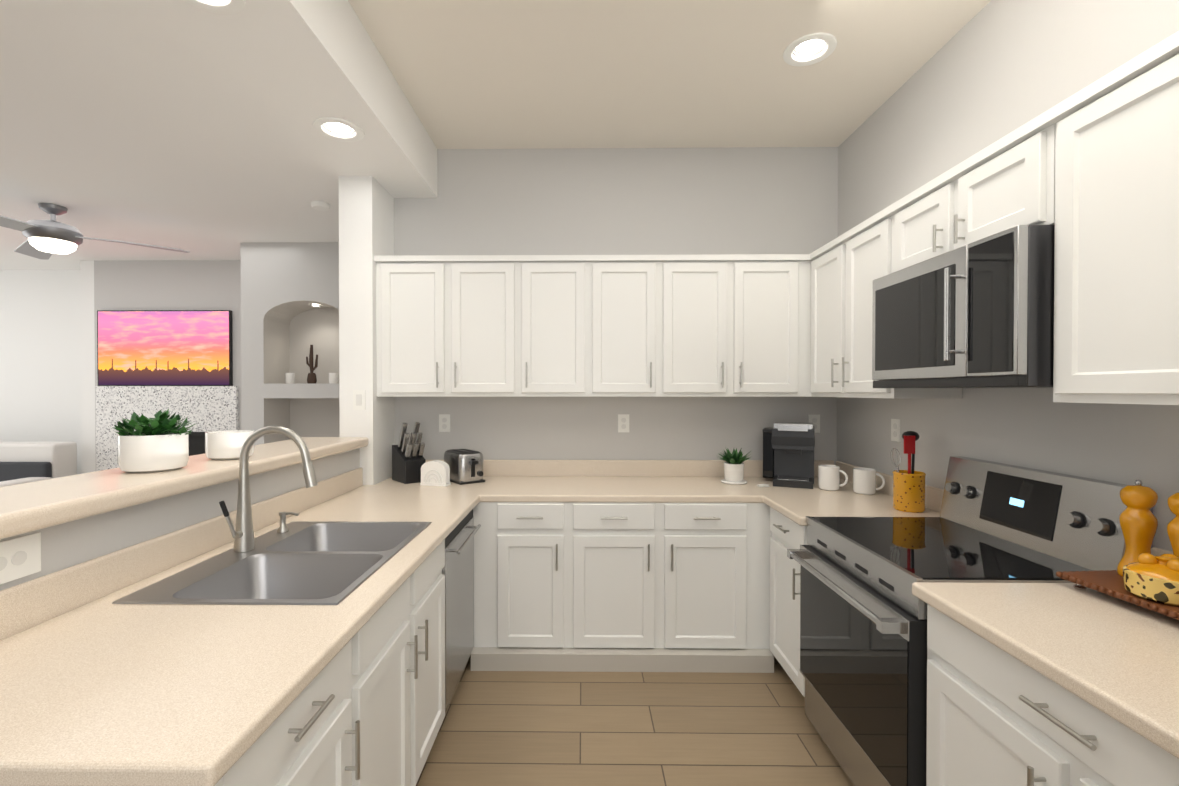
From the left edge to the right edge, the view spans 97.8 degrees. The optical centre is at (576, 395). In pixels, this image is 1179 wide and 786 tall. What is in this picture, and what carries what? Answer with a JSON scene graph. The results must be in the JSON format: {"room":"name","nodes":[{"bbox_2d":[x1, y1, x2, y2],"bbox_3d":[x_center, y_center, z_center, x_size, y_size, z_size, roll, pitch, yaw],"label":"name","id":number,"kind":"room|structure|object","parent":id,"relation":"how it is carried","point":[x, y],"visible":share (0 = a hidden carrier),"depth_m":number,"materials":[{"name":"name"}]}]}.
{"room":"kitchen","nodes":[
{"label":"kitchen","id":0,"kind":"room"},
{"bbox_2d":[0,270,75,441],"bbox_3d":[-6.192,0.032,5.647,2.740,2.780,0.150,0,1,1],"label":"wall","id":1,"kind":"structure","parent":0,"point":[48,355],"depth_m":5.56,"materials":[{"name":"grey paint"}]},
{"bbox_2d":[76,260,235,473],"bbox_3d":[-3.887,0.036,5.225,2.160,2.780,0.160,0,1,1],"label":"wall","id":2,"kind":"structure","parent":0,"point":[102,284],"depth_m":5.14,"materials":[{"name":"grey paint"}]},
{"bbox_2d":[97,310,232,385],"bbox_3d":[-4.098,-0.473,5.121,1.330,0.750,0.038,0,1,1],"label":"television","id":3,"kind":"object","parent":2,"relation":"attached to","point":[164,347],"visible":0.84,"depth_m":5.10,"materials":[{"name":"multicoloured"}]},
{"bbox_2d":[96,386,238,470],"bbox_3d":[-4.083,0.664,5.129,1.410,1.525,0.043,0,1,1],"label":"fireplace surround","id":4,"kind":"object","parent":2,"relation":"attached to","point":[209,408],"visible":0.33,"depth_m":5.11,"materials":[{"name":"stone"}]},
{"bbox_2d":[0,0,338,269],"bbox_3d":[-4.535,-1.387,2.090,6.140,0.120,7.500,0,1,1],"label":"ceiling","id":5,"kind":"structure","parent":0,"point":[124,120],"depth_m":2.81,"materials":[{"name":"white paint"}]},
{"bbox_2d":[0,203,189,259],"bbox_3d":[-3.681,-1.173,3.502,1.404,0.330,1.285,0,1,1],"label":"ceiling fan","id":6,"kind":"object","parent":5,"relation":"hanging from","point":[46,239],"visible":1,"depth_m":3.59,"materials":[{"name":"silver metal"}]},
{"bbox_2d":[311,201,329,210],"bbox_3d":[-1.786,-1.322,3.587,0.120,0.034,0.120,0,1,1],"label":"smoke detector","id":7,"kind":"object","parent":5,"relation":"attached to","point":[320,205],"visible":1,"depth_m":3.55,"materials":[{"name":"white plastic"}]},
{"bbox_2d":[236,260,241,429],"bbox_3d":[-2.882,0.039,4.824,0.140,2.780,0.578,0,1,1],"label":"wall","id":8,"kind":"structure","parent":0,"point":[238,262],"depth_m":5.13,"materials":[{"name":"grey paint"}]},
{"bbox_2d":[240,242,339,444],"bbox_3d":[-2.098,0.040,4.723,1.710,2.780,0.400,0,1,1],"label":"wall","id":9,"kind":"structure","parent":0,"point":[285,325],"depth_m":4.53,"materials":[{"name":"grey paint"}]},
{"bbox_2d":[285,373,294,383],"bbox_3d":[-2.643,-0.161,4.748,0.080,0.100,0.079,0,1,1],"label":"cup","id":10,"kind":"object","parent":9,"relation":"in","point":[289,378],"visible":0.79,"depth_m":4.72,"materials":[{"name":"white ceramic"}]},
{"bbox_2d":[306,345,317,383],"bbox_3d":[-2.440,-0.291,4.744,0.112,0.360,0.084,0,1,1],"label":"cactus","id":11,"kind":"object","parent":9,"relation":"in","point":[311,378],"visible":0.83,"depth_m":4.73,"materials":[{"name":"black ceramic"}]},
{"bbox_2d":[329,373,337,383],"bbox_3d":[-2.243,-0.161,4.743,0.080,0.100,0.079,0,1,1],"label":"cup","id":12,"kind":"object","parent":9,"relation":"in","point":[333,378],"visible":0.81,"depth_m":4.71,"materials":[{"name":"white ceramic"}]},
{"bbox_2d":[394,147,837,459],"bbox_3d":[0.152,-0.094,3.470,3.120,3.070,0.150,0,1,1],"label":"wall","id":13,"kind":"structure","parent":0,"point":[733,200],"depth_m":3.39,"materials":[{"name":"grey paint"}]},
{"bbox_2d":[439,414,449,431],"bbox_3d":[-0.874,0.182,3.405,0.074,0.118,0.007,0,1,1],"label":"electrical outlet plate","id":14,"kind":"object","parent":13,"relation":"attached to","point":[444,419],"depth_m":3.40,"materials":[{"name":"white plastic"}]},
{"bbox_2d":[374,255,521,396],"bbox_3d":[-0.779,-0.419,3.242,0.860,0.844,0.318,0,1,1],"label":"upper cabinet","id":15,"kind":"object","parent":13,"relation":"attached to","point":[447,325],"depth_m":3.09,"materials":[{"name":"white wood"}]},
{"bbox_2d":[522,255,589,396],"bbox_3d":[-0.137,-0.419,3.235,0.423,0.844,0.318,0,1,1],"label":"upper cabinet","id":16,"kind":"object","parent":13,"relation":"attached to","point":[555,288],"depth_m":3.08,"materials":[{"name":"white wood"}]},
{"bbox_2d":[618,414,628,431],"bbox_3d":[0.311,0.182,3.391,0.074,0.118,0.007,0,1,1],"label":"electrical outlet plate","id":17,"kind":"object","parent":13,"relation":"attached to","point":[623,419],"depth_m":3.39,"materials":[{"name":"white plastic"}]},
{"bbox_2d":[590,255,661,396],"bbox_3d":[0.286,-0.419,3.229,0.423,0.844,0.318,0,1,1],"label":"upper cabinet","id":18,"kind":"object","parent":13,"relation":"attached to","point":[626,290],"depth_m":3.08,"materials":[{"name":"white wood"}]},
{"bbox_2d":[662,254,801,396],"bbox_3d":[0.910,-0.419,3.222,0.825,0.844,0.318,0,1,1],"label":"upper cabinet","id":19,"kind":"object","parent":13,"relation":"attached to","point":[720,325],"depth_m":3.07,"materials":[{"name":"white wood"}]},
{"bbox_2d":[802,254,812,396],"bbox_3d":[1.515,-0.419,3.215,0.385,0.844,0.318,0,1,1],"label":"upper cabinet","id":20,"kind":"object","parent":13,"relation":"attached to","point":[806,262],"depth_m":3.08,"materials":[{"name":"white wood"}]},
{"bbox_2d":[808,415,819,432],"bbox_3d":[1.561,0.182,3.376,0.074,0.118,0.007,0,1,1],"label":"electrical outlet plate","id":21,"kind":"object","parent":13,"relation":"attached to","point":[815,419],"depth_m":3.37,"materials":[{"name":"white plastic"}]},
{"bbox_2d":[416,647,853,785],"bbox_3d":[-2.880,1.503,2.095,9.450,0.100,7.500,0,1,1],"label":"floor","id":22,"kind":"structure","parent":0,"point":[530,728],"depth_m":2.22,"materials":[{"name":"tile"}]},
{"bbox_2d":[0,441,76,486],"bbox_3d":[-5.988,0.945,4.728,1.970,0.970,0.900,0,1,1],"label":"sofa","id":23,"kind":"object","parent":22,"relation":"on","point":[23,462],"visible":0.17,"depth_m":4.93,"materials":[{"name":"white fabric"}]},
{"bbox_2d":[0,448,359,590],"bbox_3d":[-1.369,0.885,1.771,0.120,1.142,2.600,0,1,1],"label":"wall","id":24,"kind":"structure","parent":22,"relation":"on","point":[70,543],"depth_m":1.60,"materials":[{"name":"grey paint"}]},
{"bbox_2d":[0,532,40,583],"bbox_3d":[-1.312,0.381,1.187,0.007,0.095,0.140,0,1,1],"label":"electrical outlet plate","id":25,"kind":"object","parent":24,"relation":"attached to","point":[20,557],"depth_m":1.21,"materials":[{"name":"white plastic"}]},
{"bbox_2d":[0,437,368,538],"bbox_3d":[-1.449,0.284,1.741,0.400,0.055,2.648,0,1,1],"label":"bar","id":26,"kind":"object","parent":24,"relation":"on","point":[31,506],"visible":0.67,"depth_m":1.53,"materials":[{"name":"laminate"}]},
{"bbox_2d":[112,409,196,472],"bbox_3d":[-1.457,0.150,1.778,0.226,0.210,0.225,0,1,1],"label":"potted plant","id":27,"kind":"object","parent":26,"relation":"on","point":[159,442],"visible":1,"depth_m":1.72,"materials":[{"name":"white ceramic"}]},
{"bbox_2d":[205,430,253,459],"bbox_3d":[-1.405,0.199,2.086,0.166,0.108,0.166,0,1,1],"label":"bowl","id":28,"kind":"object","parent":26,"relation":"on","point":[224,445],"visible":0.81,"depth_m":2.02,"materials":[{"name":"white ceramic"}]},
{"bbox_2d":[214,624,365,785],"bbox_3d":[-0.930,1.025,1.059,0.726,0.874,0.535,0,1,1],"label":"base cabinet","id":29,"kind":"object","parent":22,"relation":"on","point":[319,739],"depth_m":1.15,"materials":[{"name":"white wood"}]},
{"bbox_2d":[339,176,394,484],"bbox_3d":[-1.311,0.068,3.239,0.200,2.750,0.350,0,1,1],"label":"column","id":30,"kind":"structure","parent":22,"relation":"on","point":[366,219],"depth_m":3.06,"materials":[{"name":"white paint"}]},
{"bbox_2d":[353,390,365,409],"bbox_3d":[-1.293,0.025,3.058,0.074,0.118,0.008,0,1,1],"label":"light switch","id":31,"kind":"object","parent":30,"relation":"attached to","point":[359,396],"depth_m":3.06,"materials":[{"name":"white plastic"}]},
{"bbox_2d":[366,539,444,785],"bbox_3d":[-0.922,1.019,1.751,0.726,0.874,0.889,0,1,1],"label":"base cabinet","id":32,"kind":"object","parent":22,"relation":"on","point":[366,707],"depth_m":1.69,"materials":[{"name":"white wood"}]},
{"bbox_2d":[442,509,480,711],"bbox_3d":[-0.873,1.014,2.486,0.735,0.871,0.574,0,1,1],"label":"dishwasher","id":33,"kind":"object","parent":22,"relation":"on","point":[458,570],"visible":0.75,"depth_m":2.42,"materials":[{"name":"metal"}]},
{"bbox_2d":[471,502,498,669],"bbox_3d":[-0.814,1.008,3.085,0.788,0.874,0.658,0,1,1],"label":"base cabinet","id":34,"kind":"object","parent":22,"relation":"on","point":[485,652],"depth_m":2.77,"materials":[{"name":"white wood"}]},
{"bbox_2d":[499,502,570,669],"bbox_3d":[-0.230,1.008,3.078,0.381,0.874,0.658,0,1,1],"label":"base cabinet","id":35,"kind":"object","parent":22,"relation":"on","point":[535,537],"depth_m":2.75,"materials":[{"name":"white wood"}]},
{"bbox_2d":[571,502,750,669],"bbox_3d":[0.435,1.008,3.070,0.948,0.874,0.658,0,1,1],"label":"base cabinet","id":36,"kind":"object","parent":22,"relation":"on","point":[597,587],"depth_m":2.75,"materials":[{"name":"white wood"}]},
{"bbox_2d":[0,460,1178,785],"bbox_3d":[0.194,0.507,1.998,2.996,0.145,2.799,0,1,1],"label":"countertop","id":37,"kind":"structure","parent":36,"relation":"on","point":[98,686],"depth_m":1.19,"materials":[{"name":"stone"}]},
{"bbox_2d":[219,426,317,551],"bbox_3d":[-1.041,0.319,1.751,0.287,0.431,0.124,0,1,1],"label":"faucet","id":38,"kind":"object","parent":37,"relation":"on","point":[242,532],"visible":1,"depth_m":1.77,"materials":[{"name":"silver metal"}]},
{"bbox_2d":[112,521,430,604],"bbox_3d":[-0.914,0.630,1.759,0.594,0.190,0.834,0,1,1],"label":"sink","id":39,"kind":"object","parent":37,"relation":"in","point":[314,563],"visible":0.6,"depth_m":1.74,"materials":[{"name":"silver metal"}]},
{"bbox_2d":[277,512,298,532],"bbox_3d":[-1.130,0.493,2.015,0.081,0.077,0.039,0,1,1],"label":"soap dispenser","id":40,"kind":"object","parent":39,"relation":"on","point":[283,528],"visible":0.98,"depth_m":2.01,"materials":[{"name":"silver metal"}]},
{"bbox_2d":[392,422,425,483],"bbox_3d":[-1.040,0.346,3.193,0.130,0.365,0.224,0,1,-41],"label":"knife block","id":41,"kind":"object","parent":37,"relation":"on","point":[408,461],"visible":0.98,"depth_m":3.14,"materials":[{"name":"black plastic"}]},
{"bbox_2d":[420,460,450,485],"bbox_3d":[-0.838,0.457,3.051,0.170,0.145,0.061,0,1,13],"label":"napkin holder","id":42,"kind":"object","parent":37,"relation":"on","point":[435,472],"visible":1,"depth_m":3.03,"materials":[{"name":"white ceramic"}]},
{"bbox_2d":[444,449,484,484],"bbox_3d":[-0.697,0.435,3.198,0.164,0.186,0.300,0,1,-37],"label":"toaster","id":43,"kind":"object","parent":37,"relation":"on","point":[466,466],"visible":0.96,"depth_m":3.11,"materials":[{"name":"metal"}]},
{"bbox_2d":[718,448,751,484],"bbox_3d":[0.967,0.420,3.119,0.238,0.217,0.238,0,1,1],"label":"plant","id":44,"kind":"object","parent":37,"relation":"on","point":[734,469],"visible":1,"depth_m":3.09,"materials":[{"name":"green plant"}]},
{"bbox_2d":[757,484,769,486],"bbox_3d":[1.091,0.525,3.009,0.072,0.009,0.067,0,1,1],"label":"packets","id":45,"kind":"object","parent":37,"relation":"on","point":[762,485],"visible":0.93,"depth_m":2.99,"materials":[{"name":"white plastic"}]},
{"bbox_2d":[762,422,814,488],"bbox_3d":[1.285,0.345,3.123,0.293,0.367,0.359,0,1,25],"label":"coffee maker","id":46,"kind":"object","parent":37,"relation":"on","point":[788,454],"visible":1,"depth_m":3.06,"materials":[{"name":"grey plastic"}]},
{"bbox_2d":[818,465,847,490],"bbox_3d":[1.443,0.464,2.912,0.136,0.133,0.114,0,1,1],"label":"mug","id":47,"kind":"object","parent":37,"relation":"on","point":[828,477],"visible":1,"depth_m":2.87,"materials":[{"name":"white ceramic"}]},
{"bbox_2d":[853,468,884,494],"bbox_3d":[1.584,0.465,2.802,0.140,0.133,0.110,0,1,1],"label":"mug","id":48,"kind":"object","parent":37,"relation":"on","point":[864,481],"visible":1,"depth_m":2.76,"materials":[{"name":"white ceramic"}]},
{"bbox_2d":[890,431,925,512],"bbox_3d":[1.559,0.350,2.412,0.134,0.370,0.134,0,1,1],"label":"utensil crock","id":49,"kind":"object","parent":37,"relation":"on","point":[909,490],"visible":1,"depth_m":2.36,"materials":[{"name":"yellow ceramic"}]},
{"bbox_2d":[1056,570,1178,619],"bbox_3d":[1.513,0.525,1.304,0.246,0.040,0.376,0,1,-4],"label":"board","id":50,"kind":"object","parent":37,"relation":"on","point":[1109,582],"visible":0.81,"depth_m":1.38,"materials":[{"name":"brown wood"}]},
{"bbox_2d":[1117,480,1157,575],"bbox_3d":[1.563,0.369,1.431,0.080,0.271,0.080,0,1,1],"label":"salt mill","id":51,"kind":"object","parent":50,"relation":"on","point":[1138,520],"visible":0.73,"depth_m":1.41,"materials":[{"name":"yellow ceramic"}]},
{"bbox_2d":[1123,553,1178,606],"bbox_3d":[1.472,0.452,1.288,0.142,0.108,0.142,0,1,1],"label":"bowl","id":52,"kind":"object","parent":50,"relation":"on","point":[1148,576],"visible":1,"depth_m":1.27,"materials":[{"name":"ceramic"}]},
{"bbox_2d":[1167,492,1178,557],"bbox_3d":[1.579,0.370,1.327,0.080,0.271,0.080,0,1,1],"label":"pepper mill","id":53,"kind":"object","parent":50,"relation":"on","point":[1173,524],"visible":0.73,"depth_m":1.33,"materials":[{"name":"yellow wood"}]},
{"bbox_2d":[751,503,773,672],"bbox_3d":[1.307,1.008,3.059,0.797,0.874,0.658,0,1,1],"label":"base cabinet","id":54,"kind":"object","parent":22,"relation":"on","point":[762,658],"depth_m":2.75,"materials":[{"name":"white wood"}]},
{"bbox_2d":[770,507,807,696],"bbox_3d":[1.360,1.013,2.511,0.678,0.874,0.475,0,1,1],"label":"base cabinet","id":55,"kind":"object","parent":22,"relation":"on","point":[786,534],"depth_m":2.52,"materials":[{"name":"white wood"}]},
{"bbox_2d":[787,456,1152,785],"bbox_3d":[1.303,0.862,1.889,0.772,1.186,0.754,0,1,1],"label":"range","id":56,"kind":"object","parent":22,"relation":"on","point":[863,639],"visible":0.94,"depth_m":1.77,"materials":[{"name":"metal"}]},
{"bbox_2d":[926,604,1178,785],"bbox_3d":[1.342,1.026,1.047,0.678,0.874,0.918,0,1,1],"label":"base cabinet","id":57,"kind":"object","parent":22,"relation":"on","point":[996,716],"depth_m":1.19,"materials":[{"name":"white wood"}]},
{"bbox_2d":[348,0,990,148],"bbox_3d":[0.441,-1.666,0.902,2.780,0.120,5.250,0,1,1],"label":"ceiling","id":58,"kind":"structure","parent":0,"point":[510,74],"depth_m":2.53,"materials":[{"name":"beige paint"}]},
{"bbox_2d":[127,0,436,197],"bbox_3d":[-1.214,-1.506,0.848,0.530,0.440,5.100,0,1,1],"label":"soffit beam","id":59,"kind":"structure","parent":58,"relation":"attached to","point":[292,70],"depth_m":2.16,"materials":[{"name":"white paint"}]},
{"bbox_2d":[183,0,245,13],"bbox_3d":[-1.180,-1.313,1.620,0.232,0.063,0.232,0,1,1],"label":"recessed light","id":60,"kind":"object","parent":59,"relation":"attached to","point":[225,6],"visible":1,"depth_m":1.70,"materials":[{"name":"white plastic"}]},
{"bbox_2d":[312,117,364,141],"bbox_3d":[-1.159,-1.321,2.510,0.232,0.063,0.232,0,1,1],"label":"recessed light","id":61,"kind":"object","parent":59,"relation":"attached to","point":[338,129],"visible":0.83,"depth_m":2.54,"materials":[{"name":"white plastic"}]},
{"bbox_2d":[783,32,836,65],"bbox_3d":[1.089,-1.640,2.405,0.232,0.063,0.232,0,1,1],"label":"recessed light","id":62,"kind":"object","parent":58,"relation":"in","point":[809,49],"visible":0.96,"depth_m":2.43,"materials":[{"name":"white plastic"}]},
{"bbox_2d":[834,0,1178,551],"bbox_3d":[1.756,-0.071,0.900,0.150,3.070,5.250,0,1,1],"label":"wall","id":63,"kind":"structure","parent":0,"point":[990,72],"depth_m":2.06,"materials":[{"name":"grey paint"}]},
{"bbox_2d":[810,206,961,398],"bbox_3d":[1.542,-0.414,2.665,0.318,0.844,0.813,0,1,1],"label":"upper cabinet","id":64,"kind":"object","parent":63,"relation":"attached to","point":[844,270],"depth_m":2.60,"materials":[{"name":"white wood"}]},
{"bbox_2d":[891,419,900,441],"bbox_3d":[1.699,0.183,2.738,0.007,0.118,0.074,0,1,1],"label":"electrical outlet plate","id":65,"kind":"object","parent":63,"relation":"attached to","point":[895,423],"depth_m":2.73,"materials":[{"name":"white plastic"}]},
{"bbox_2d":[890,111,1045,273],"bbox_3d":[1.532,-0.668,1.873,0.318,0.322,0.759,0,1,1],"label":"upper cabinet","id":66,"kind":"object","parent":63,"relation":"attached to","point":[1001,186],"depth_m":1.77,"materials":[{"name":"white wood"}]},
{"bbox_2d":[872,225,1054,387],"bbox_3d":[1.466,-0.266,1.877,0.445,0.473,0.756,0,1,1],"label":"microwave","id":67,"kind":"object","parent":66,"relation":"attached to","point":[978,313],"visible":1,"depth_m":1.67,"materials":[{"name":"metal"}]},
{"bbox_2d":[1046,31,1178,404],"bbox_3d":[1.525,-0.402,1.279,0.318,0.844,0.428,0,1,1],"label":"upper cabinet","id":68,"kind":"object","parent":63,"relation":"attached to","point":[1090,172],"depth_m":1.30,"materials":[{"name":"white wood"}]}
]}

